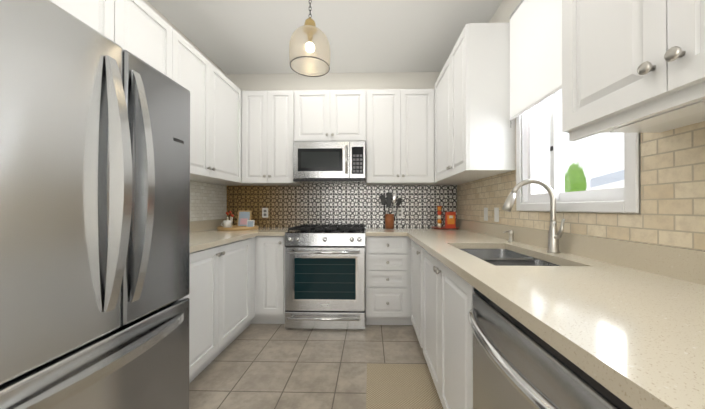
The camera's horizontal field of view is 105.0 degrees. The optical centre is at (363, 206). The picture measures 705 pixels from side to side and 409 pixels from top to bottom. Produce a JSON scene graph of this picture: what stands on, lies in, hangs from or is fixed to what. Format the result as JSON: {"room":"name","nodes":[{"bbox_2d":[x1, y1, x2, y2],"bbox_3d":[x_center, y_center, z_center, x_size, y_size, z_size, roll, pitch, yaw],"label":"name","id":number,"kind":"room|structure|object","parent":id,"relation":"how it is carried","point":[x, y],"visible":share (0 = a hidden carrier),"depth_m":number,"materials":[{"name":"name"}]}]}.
{"room":"kitchen","nodes":[
{"label":"kitchen","id":0,"kind":"room"},
{"bbox_2d":[143,0,226,76],"bbox_3d":[-1.764,-0.225,0.751,0.120,2.750,4.980,0,0,1],"label":"wall","id":1,"kind":"structure","parent":0,"point":[151,6],"depth_m":2.47,"materials":[{"name":"white paint"}]},
{"bbox_2d":[50,0,105,35],"bbox_3d":[-1.518,-0.950,1.200,0.347,0.595,0.509,0,0,1],"label":"upper cabinet","id":2,"kind":"object","parent":1,"relation":"attached to","point":[91,12],"depth_m":1.32,"materials":[{"name":"white wood"}]},
{"bbox_2d":[106,0,181,85],"bbox_3d":[-1.507,-0.750,1.665,0.347,0.990,0.533,0,0,1],"label":"upper cabinet","id":3,"kind":"object","parent":1,"relation":"attached to","point":[132,25],"depth_m":1.65,"materials":[{"name":"white wood"}]},
{"bbox_2d":[182,37,209,179],"bbox_3d":[-1.498,-0.748,2.098,0.347,0.990,0.547,0,0,1],"label":"upper cabinet","id":4,"kind":"object","parent":1,"relation":"attached to","point":[193,62],"depth_m":2.14,"materials":[{"name":"white wood"}]},
{"bbox_2d":[190,180,226,220],"bbox_3d":[-1.664,-0.058,2.353,0.008,0.405,1.751,0,0,1],"label":"wall tile","id":5,"kind":"structure","parent":1,"relation":"attached to","point":[208,201],"depth_m":2.85,"materials":[{"name":"beige tile"}]},
{"bbox_2d":[193,59,245,183],"bbox_3d":[-1.458,-0.745,2.585,0.405,0.990,0.644,0,0,1],"label":"upper cabinet","id":6,"kind":"object","parent":1,"relation":"attached to","point":[225,102],"depth_m":2.57,"materials":[{"name":"white wood"}]},
{"bbox_2d":[189,324,426,408],"bbox_3d":[-0.331,1.190,0.711,2.988,0.080,5.220,0,0,1],"label":"floor","id":7,"kind":"structure","parent":0,"point":[265,366],"depth_m":1.95,"materials":[{"name":"tile"}]},
{"bbox_2d":[0,0,189,408],"bbox_3d":[-1.273,0.269,0.992,0.844,1.765,0.890,0,0,1],"label":"fridge","id":8,"kind":"object","parent":7,"relation":"on","point":[94,213],"visible":1,"depth_m":0.91,"materials":[{"name":"grey metal"}]},
{"bbox_2d":[183,238,250,382],"bbox_3d":[-1.359,0.718,1.957,0.631,0.878,1.017,0,0,1],"label":"base cabinet","id":9,"kind":"object","parent":7,"relation":"on","point":[237,288],"depth_m":1.93,"materials":[{"name":"white wood"}]},
{"bbox_2d":[190,219,281,252],"bbox_3d":[-1.336,0.212,2.336,0.660,0.136,1.769,0,0,1],"label":"countertop","id":10,"kind":"structure","parent":9,"relation":"on","point":[204,234],"depth_m":2.42,"materials":[{"name":"stone"}]},
{"bbox_2d":[217,225,258,230],"bbox_3d":[-1.352,0.231,2.909,0.410,0.030,0.410,0,0,1],"label":"tray","id":11,"kind":"object","parent":10,"relation":"on","point":[233,228],"visible":0.88,"depth_m":2.75,"materials":[{"name":"brown wood"}]},
{"bbox_2d":[221,220,230,227],"bbox_3d":[-1.477,0.195,2.892,0.105,0.085,0.076,0,0,1],"label":"mug","id":12,"kind":"object","parent":11,"relation":"on","point":[226,223],"visible":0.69,"depth_m":2.87,"materials":[{"name":"white ceramic"}]},
{"bbox_2d":[226,211,233,227],"bbox_3d":[-1.477,0.145,2.981,0.083,0.186,0.064,0,0,-11],"label":"potted plant","id":13,"kind":"object","parent":11,"relation":"on","point":[231,218],"visible":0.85,"depth_m":2.94,"materials":[{"name":"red plant"}]},
{"bbox_2d":[237,210,251,226],"bbox_3d":[-1.339,0.143,3.026,0.150,0.189,0.045,0,0,1],"label":"photo","id":14,"kind":"object","parent":11,"relation":"on","point":[244,216],"visible":0.81,"depth_m":3.02,"materials":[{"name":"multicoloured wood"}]},
{"bbox_2d":[247,220,254,226],"bbox_3d":[-1.231,0.194,2.936,0.080,0.085,0.028,0,0,1],"label":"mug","id":15,"kind":"object","parent":11,"relation":"on","point":[250,223],"visible":0.75,"depth_m":2.93,"materials":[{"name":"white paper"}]},
{"bbox_2d":[255,236,284,323],"bbox_3d":[-0.891,0.723,2.895,0.300,0.878,0.636,0,0,1],"label":"base cabinet","id":16,"kind":"object","parent":7,"relation":"on","point":[271,248],"depth_m":2.58,"materials":[{"name":"white wood"}]},
{"bbox_2d":[282,227,291,235],"bbox_3d":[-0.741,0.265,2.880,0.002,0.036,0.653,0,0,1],"label":"countertop","id":17,"kind":"structure","parent":16,"relation":"on","point":[283,232],"depth_m":2.62,"materials":[{"name":"stone"}]},
{"bbox_2d":[284,225,365,328],"bbox_3d":[-0.359,0.687,2.828,0.758,0.950,0.730,0,0,1],"label":"range","id":18,"kind":"object","parent":7,"relation":"on","point":[325,276],"visible":1,"depth_m":2.52,"materials":[{"name":"silver metal"}]},
{"bbox_2d":[366,236,410,324],"bbox_3d":[0.230,0.723,2.870,0.407,0.878,0.636,0,0,1],"label":"base cabinet","id":19,"kind":"object","parent":7,"relation":"on","point":[388,258],"depth_m":2.56,"materials":[{"name":"white wood"}]},
{"bbox_2d":[366,227,405,235],"bbox_3d":[0.206,0.265,2.855,0.361,0.036,0.661,0,0,1],"label":"countertop","id":20,"kind":"structure","parent":19,"relation":"on","point":[370,231],"depth_m":2.62,"materials":[{"name":"stone"}]},
{"bbox_2d":[380,192,401,228],"bbox_3d":[0.301,0.045,3.014,0.244,0.403,0.104,0,0,1],"label":"utensil crock","id":21,"kind":"object","parent":20,"relation":"on","point":[389,218],"visible":1,"depth_m":3.00,"materials":[{"name":"orange metal"}]},
{"bbox_2d":[366,363,442,408],"bbox_3d":[0.238,1.149,1.214,0.465,0.008,1.510,0,0,1],"label":"rug","id":22,"kind":"object","parent":7,"relation":"on","point":[400,386],"visible":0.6,"depth_m":1.71,"materials":[{"name":"beige fabric"}]},
{"bbox_2d":[411,239,473,331],"bbox_3d":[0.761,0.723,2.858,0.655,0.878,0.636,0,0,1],"label":"base cabinet","id":23,"kind":"object","parent":7,"relation":"on","point":[441,300],"depth_m":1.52,"materials":[{"name":"white wood"}]},
{"bbox_2d":[402,219,704,408],"bbox_3d":[0.714,0.306,1.238,0.675,0.336,3.871,0,0,1],"label":"countertop","id":24,"kind":"structure","parent":23,"relation":"on","point":[623,320],"depth_m":0.70,"materials":[{"name":"stone"}]},
{"bbox_2d":[432,226,458,228],"bbox_3d":[0.895,0.238,2.979,0.300,0.016,0.300,0,0,1],"label":"plate","id":25,"kind":"object","parent":24,"relation":"on","point":[436,227],"visible":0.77,"depth_m":2.93,"materials":[{"name":"red"}]},
{"bbox_2d":[437,206,442,227],"bbox_3d":[0.830,0.120,2.961,0.062,0.240,0.064,0,0,1],"label":"bottle","id":26,"kind":"object","parent":25,"relation":"on","point":[439,217],"visible":0.88,"depth_m":2.94,"materials":[{"name":"orange"}]},
{"bbox_2d":[445,212,455,227],"bbox_3d":[0.945,0.151,2.953,0.100,0.178,0.052,0,0,1],"label":"snack box","id":27,"kind":"object","parent":25,"relation":"on","point":[450,219],"visible":0.93,"depth_m":2.93,"materials":[{"name":"orange cardboard"}]},
{"bbox_2d":[503,230,513,241],"bbox_3d":[0.979,0.200,1.827,0.071,0.080,0.040,0,0,1],"label":"soap dispenser","id":28,"kind":"object","parent":24,"relation":"on","point":[510,232],"visible":1,"depth_m":1.82,"materials":[{"name":"silver metal"}]},
{"bbox_2d":[502,179,564,252],"bbox_3d":[0.868,0.047,1.388,0.279,0.382,0.109,0,0,1],"label":"faucet","id":29,"kind":"object","parent":24,"relation":"on","point":[554,235],"visible":1,"depth_m":1.39,"materials":[{"name":"silver metal"}]},
{"bbox_2d":[468,288,632,408],"bbox_3d":[0.667,0.712,0.642,0.710,0.875,0.642,0,0,1],"label":"dishwasher","id":30,"kind":"object","parent":7,"relation":"on","point":[517,364],"visible":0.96,"depth_m":0.64,"materials":[{"name":"grey metal"}]},
{"bbox_2d":[148,0,502,73],"bbox_3d":[-0.331,-1.640,0.726,2.988,0.080,5.220,0,0,1],"label":"ceiling","id":31,"kind":"structure","parent":0,"point":[254,36],"depth_m":2.43,"materials":[{"name":"white paint"}]},
{"bbox_2d":[289,1,329,76],"bbox_3d":[-0.325,-1.216,1.634,0.244,0.757,0.244,0,0,1],"label":"pendant light","id":32,"kind":"object","parent":31,"relation":"hanging from","point":[310,29],"visible":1,"depth_m":1.61,"materials":[{"name":"beige"}]},
{"bbox_2d":[227,72,440,227],"bbox_3d":[-0.274,-0.211,3.268,2.988,2.750,0.120,0,0,1],"label":"wall","id":33,"kind":"structure","parent":0,"point":[350,81],"depth_m":3.22,"materials":[{"name":"white paint"}]},
{"bbox_2d":[246,90,301,185],"bbox_3d":[-1.002,-0.743,3.022,0.643,0.990,0.405,0,0,1],"label":"upper cabinet","id":34,"kind":"object","parent":33,"relation":"attached to","point":[273,117],"depth_m":2.88,"materials":[{"name":"white wood"}]},
{"bbox_2d":[302,90,357,141],"bbox_3d":[-0.355,-0.963,3.038,0.768,0.550,0.347,0,0,1],"label":"upper cabinet","id":35,"kind":"object","parent":33,"relation":"attached to","point":[327,115],"depth_m":2.86,"materials":[{"name":"white wood"}]},
{"bbox_2d":[293,141,365,184],"bbox_3d":[-0.356,-0.465,2.973,0.752,0.415,0.456,0,0,1],"label":"over-the-range microwave","id":36,"kind":"object","parent":35,"relation":"attached to","point":[329,162],"visible":1,"depth_m":2.80,"materials":[{"name":"silver metal"}]},
{"bbox_2d":[227,184,456,226],"bbox_3d":[-0.275,-0.014,3.203,2.746,0.525,0.008,0,0,1],"label":"wall tile","id":37,"kind":"structure","parent":33,"relation":"attached to","point":[292,206],"depth_m":3.20,"materials":[{"name":"multicoloured tile"}]},
{"bbox_2d":[262,208,267,217],"bbox_3d":[-1.175,0.079,3.214,0.072,0.115,0.008,0,0,1],"label":"electrical outlet","id":38,"kind":"object","parent":37,"relation":"attached to","point":[264,212],"visible":1,"depth_m":3.21,"materials":[{"name":"white plastic"}]},
{"bbox_2d":[397,208,402,217],"bbox_3d":[0.425,0.079,3.178,0.072,0.115,0.008,0,0,1],"label":"electrical outlet","id":39,"kind":"object","parent":37,"relation":"attached to","point":[399,212],"visible":0.94,"depth_m":3.17,"materials":[{"name":"white plastic"}]},
{"bbox_2d":[358,89,429,184],"bbox_3d":[0.367,-0.743,2.991,0.794,0.990,0.405,0,0,1],"label":"upper cabinet","id":40,"kind":"object","parent":33,"relation":"attached to","point":[394,124],"depth_m":2.85,"materials":[{"name":"white wood"}]},
{"bbox_2d":[489,0,663,259],"bbox_3d":[1.103,-0.225,0.686,0.120,2.750,4.980,0,0,1],"label":"wall","id":41,"kind":"structure","parent":0,"point":[504,11],"depth_m":1.97,"materials":[{"name":"white paint"}]},
{"bbox_2d":[430,56,474,183],"bbox_3d":[0.879,-0.768,2.531,0.405,1.034,0.648,0,0,1],"label":"upper cabinet","id":42,"kind":"object","parent":41,"relation":"attached to","point":[440,95],"depth_m":2.60,"materials":[{"name":"white wood"}]},
{"bbox_2d":[450,23,515,179],"bbox_3d":[0.898,-0.770,2.104,0.347,1.034,0.419,0,0,1],"label":"upper cabinet","id":43,"kind":"object","parent":41,"relation":"attached to","point":[482,133],"depth_m":1.90,"materials":[{"name":"white wood"}]},
{"bbox_2d":[509,0,561,120],"bbox_3d":[1.028,-0.945,1.425,0.048,0.797,0.922,0,0,1],"label":"roller blind","id":44,"kind":"object","parent":41,"relation":"attached to","point":[535,52],"visible":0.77,"depth_m":1.60,"materials":[{"name":"white fabric"}]},
{"bbox_2d":[516,90,638,212],"bbox_3d":[1.109,-0.513,1.440,0.142,1.085,0.841,0,0,1],"label":"window","id":45,"kind":"structure","parent":41,"relation":"in","point":[533,197],"depth_m":1.54,"materials":[{"name":"white"}]},
{"bbox_2d":[457,121,704,250],"bbox_3d":[1.051,-0.280,1.234,0.008,0.835,3.871,0,0,1],"label":"wall tile","id":46,"kind":"structure","parent":41,"relation":"attached to","point":[672,214],"depth_m":0.97,"materials":[{"name":"tile"}]},
{"bbox_2d":[484,208,487,220],"bbox_3d":[1.067,0.069,2.366,0.009,0.115,0.072,0,0,1],"label":"light switch","id":47,"kind":"object","parent":46,"relation":"attached to","point":[485,214],"visible":1,"depth_m":2.35,"materials":[{"name":"white plastic"}]},
{"bbox_2d":[494,208,498,221],"bbox_3d":[1.063,0.068,2.166,0.009,0.115,0.072,0,0,1],"label":"light switch","id":48,"kind":"object","parent":46,"relation":"attached to","point":[496,214],"visible":1,"depth_m":2.16,"materials":[{"name":"white plastic"}]},
{"bbox_2d":[562,0,704,139],"bbox_3d":[0.864,-0.778,0.588,0.347,1.034,0.734,0,0,1],"label":"upper cabinet","id":49,"kind":"object","parent":41,"relation":"attached to","point":[633,66],"depth_m":0.72,"materials":[{"name":"white wood"}]},
{"label":"outside","id":50,"kind":"structure","parent":0,"visible":0},
{"bbox_2d":[542,97,623,193],"bbox_3d":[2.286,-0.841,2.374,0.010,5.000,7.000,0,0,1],"label":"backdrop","id":51,"kind":"structure","parent":50,"point":[593,181],"depth_m":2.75,"materials":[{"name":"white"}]}
]}

